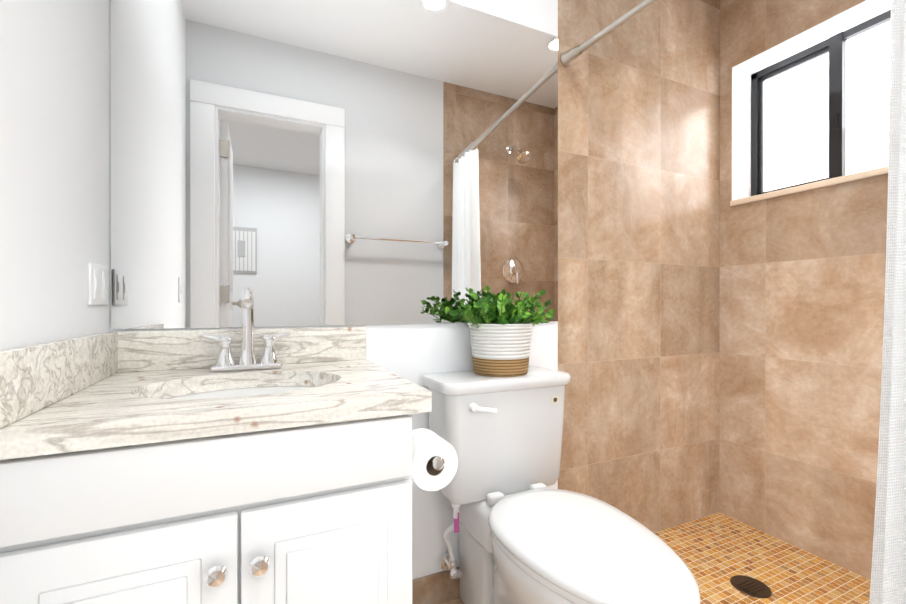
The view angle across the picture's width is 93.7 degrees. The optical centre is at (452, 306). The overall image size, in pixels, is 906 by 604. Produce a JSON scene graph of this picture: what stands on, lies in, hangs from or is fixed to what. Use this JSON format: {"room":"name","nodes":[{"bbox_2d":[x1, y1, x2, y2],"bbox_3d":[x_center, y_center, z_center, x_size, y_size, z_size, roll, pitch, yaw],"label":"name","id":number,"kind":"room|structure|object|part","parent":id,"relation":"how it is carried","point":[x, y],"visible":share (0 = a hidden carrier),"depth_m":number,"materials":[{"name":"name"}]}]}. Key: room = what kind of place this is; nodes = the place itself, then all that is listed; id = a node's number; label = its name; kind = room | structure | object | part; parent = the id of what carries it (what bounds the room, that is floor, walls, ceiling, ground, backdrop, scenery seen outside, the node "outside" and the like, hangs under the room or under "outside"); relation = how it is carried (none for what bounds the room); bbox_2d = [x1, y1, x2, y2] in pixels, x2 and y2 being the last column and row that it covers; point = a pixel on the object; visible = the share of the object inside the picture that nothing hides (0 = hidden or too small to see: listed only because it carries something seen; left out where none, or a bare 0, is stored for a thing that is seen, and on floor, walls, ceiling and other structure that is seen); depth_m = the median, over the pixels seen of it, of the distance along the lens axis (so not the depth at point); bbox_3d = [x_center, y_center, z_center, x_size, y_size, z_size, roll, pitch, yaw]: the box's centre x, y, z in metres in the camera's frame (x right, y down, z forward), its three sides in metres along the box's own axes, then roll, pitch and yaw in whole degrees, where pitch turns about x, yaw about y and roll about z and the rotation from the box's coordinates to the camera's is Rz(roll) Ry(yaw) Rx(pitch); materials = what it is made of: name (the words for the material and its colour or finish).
{"room":"bathroom","nodes":[
{"label":"bathroom","id":0,"kind":"room"},
{"bbox_2d":[0,0,109,350],"bbox_3d":[-0.635,-0.239,0.450,0.120,2.440,1.485,0,0,-25],"label":"wall","id":1,"kind":"structure","parent":0,"point":[54,159],"depth_m":0.75,"materials":[{"name":"white paint"}]},
{"bbox_2d":[88,263,108,304],"bbox_3d":[-0.799,-0.050,0.961,0.009,0.090,0.120,0,0,-25],"label":"plate","id":2,"kind":"object","parent":1,"relation":"attached to","point":[98,289],"visible":1,"depth_m":0.94,"materials":[{"name":"white plastic"}]},
{"bbox_2d":[109,0,719,579],"bbox_3d":[0.323,-0.241,1.644,2.620,2.440,0.120,0,0,-25],"label":"wall","id":3,"kind":"structure","parent":0,"point":[639,228],"depth_m":1.77,"materials":[{"name":"brown tile"}]},
{"bbox_2d":[111,0,557,328],"bbox_3d":[-0.221,-0.483,1.323,1.357,1.075,0.006,0,0,-25],"label":"mirror","id":4,"kind":"object","parent":3,"relation":"attached to","point":[327,162],"visible":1,"depth_m":1.25,"materials":[{"name":"clear glass"}]},
{"bbox_2d":[412,566,459,603],"bbox_3d":[0.067,0.930,1.455,0.734,0.100,0.012,0,0,-25],"label":"baseboard","id":5,"kind":"structure","parent":3,"relation":"attached to","point":[441,587],"depth_m":1.39,"materials":[{"name":"stone"}]},
{"bbox_2d":[560,0,905,603],"bbox_3d":[0.748,-0.020,1.089,0.179,1.901,1.246,0,0,-25],"label":"shower curtain","id":6,"kind":"object","parent":3,"relation":"attached to","point":[888,578],"visible":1,"depth_m":0.84,"materials":[{"name":"white fabric"}]},
{"bbox_3d":[0.741,-0.945,1.085,0.162,0.051,1.246,0,0,-25],"label":"rod","id":7,"kind":"part","parent":6,"relation":"part of","materials":[{"name":"silver metal"}]},
{"bbox_2d":[443,598,462,603],"bbox_3d":[0.554,1.030,1.001,2.740,0.100,1.485,0,0,-25],"label":"floor","id":8,"kind":"structure","parent":0,"point":[457,601],"depth_m":1.41,"materials":[{"name":"stone"}]},
{"bbox_2d":[0,287,457,603],"bbox_3d":[-0.384,0.466,0.937,0.738,1.029,0.569,0,0,-25],"label":"bathroom vanity","id":9,"kind":"object","parent":8,"relation":"on","point":[247,463],"visible":1,"depth_m":0.70,"materials":[{"name":"white"}]},
{"bbox_3d":[-0.344,0.536,0.683,0.585,0.659,0.026,0,0,-25],"label":"door","id":10,"kind":"part","parent":9,"relation":"part of","materials":[{"name":"white wood"}]},
{"bbox_3d":[-0.335,0.409,0.664,0.092,0.032,0.032,0,0,-25],"label":"knob","id":11,"kind":"part","parent":9,"relation":"part of","materials":[{"name":"silver metal"}]},
{"bbox_2d":[202,287,289,371],"bbox_3d":[-0.511,0.056,1.056,0.206,0.208,0.130,0,0,-25],"label":"faucet","id":12,"kind":"object","parent":9,"relation":"on","point":[269,361],"depth_m":1.08,"materials":[{"name":"silver metal"}]},
{"bbox_3d":[-0.116,0.338,1.019,0.098,0.048,0.267,0,0,-25],"label":"paper arm","id":13,"kind":"part","parent":9,"relation":"part of"},
{"bbox_2d":[422,366,700,603],"bbox_3d":[0.261,0.598,1.117,0.461,0.765,0.779,0,0,-25],"label":"toilet","id":14,"kind":"object","parent":8,"relation":"on","point":[526,536],"visible":0.96,"depth_m":1.21,"materials":[{"name":"white ceramic"}]},
{"bbox_3d":[0.087,0.293,1.223,0.080,0.032,0.030,0,0,-25],"label":"lever handle","id":15,"kind":"part","parent":14,"relation":"part of","materials":[{"name":"white plastic"}]},
{"bbox_3d":[0.142,0.395,1.372,0.461,0.360,0.216,0,0,-25],"label":"tank","id":16,"kind":"part","parent":14,"relation":"part of","materials":[{"name":"white ceramic"}]},
{"bbox_2d":[445,285,553,376],"bbox_3d":[0.174,0.071,1.357,0.370,0.284,0.258,0,0,-25],"label":"plant","id":17,"kind":"object","parent":14,"relation":"on","point":[500,326],"visible":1,"depth_m":1.30,"materials":[{"name":"green plant"}]},
{"bbox_3d":[0.174,0.018,1.354,0.368,0.153,0.250,0,0,-25],"label":"stem","id":18,"kind":"part","parent":17,"relation":"part of","materials":[{"name":"green plant"}]},
{"bbox_2d":[467,321,531,376],"bbox_3d":[0.154,0.129,1.377,0.233,0.169,0.204,0,0,-25],"label":"basket","id":19,"kind":"object","parent":14,"relation":"on","point":[499,348],"depth_m":1.30,"materials":[{"name":"white wicker"}]},
{"bbox_3d":[0.305,0.557,1.022,0.364,0.052,0.569,0,0,-25],"label":"seat lid","id":20,"kind":"part","parent":14,"relation":"part of","materials":[{"name":"white ceramic"}]},
{"bbox_2d":[654,512,870,603],"bbox_3d":[1.126,0.978,1.266,0.880,0.004,1.245,0,0,-25],"label":"mosaic shower floor","id":21,"kind":"structure","parent":8,"relation":"on","point":[716,552],"depth_m":1.60,"materials":[{"name":"orange tile"}]},
{"bbox_2d":[730,575,771,597],"bbox_3d":[1.038,0.974,1.481,0.120,0.003,0.120,0,0,-25],"label":"floor drain","id":22,"kind":"object","parent":21,"relation":"on","point":[751,586],"visible":1,"depth_m":1.48,"materials":[{"name":"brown metal"}]},
{"bbox_2d":[719,0,887,579],"bbox_3d":[1.687,-0.240,1.457,0.300,2.440,1.365,0,0,-25],"label":"wall","id":23,"kind":"structure","parent":0,"point":[802,286],"depth_m":1.72,"materials":[{"name":"tile"}]},
{"bbox_2d":[730,166,887,205],"bbox_3d":[1.517,-0.476,1.692,0.212,0.025,0.685,0,0,-25],"label":"window sill","id":24,"kind":"structure","parent":23,"relation":"attached to","point":[838,180],"depth_m":1.66,"materials":[{"name":"beige stone"}]},
{"bbox_2d":[732,0,890,199],"bbox_3d":[1.522,-0.796,1.694,0.199,0.620,0.685,0,0,-25],"label":"window","id":25,"kind":"structure","parent":23,"relation":"in","point":[810,105],"depth_m":1.79,"materials":[{"name":"white glass"}]},
{"bbox_3d":[1.586,-0.795,1.724,0.008,0.593,0.657,0,0,-25],"label":"glass","id":26,"kind":"part","parent":25,"relation":"part of","materials":[{"name":"white glass"}]}
]}

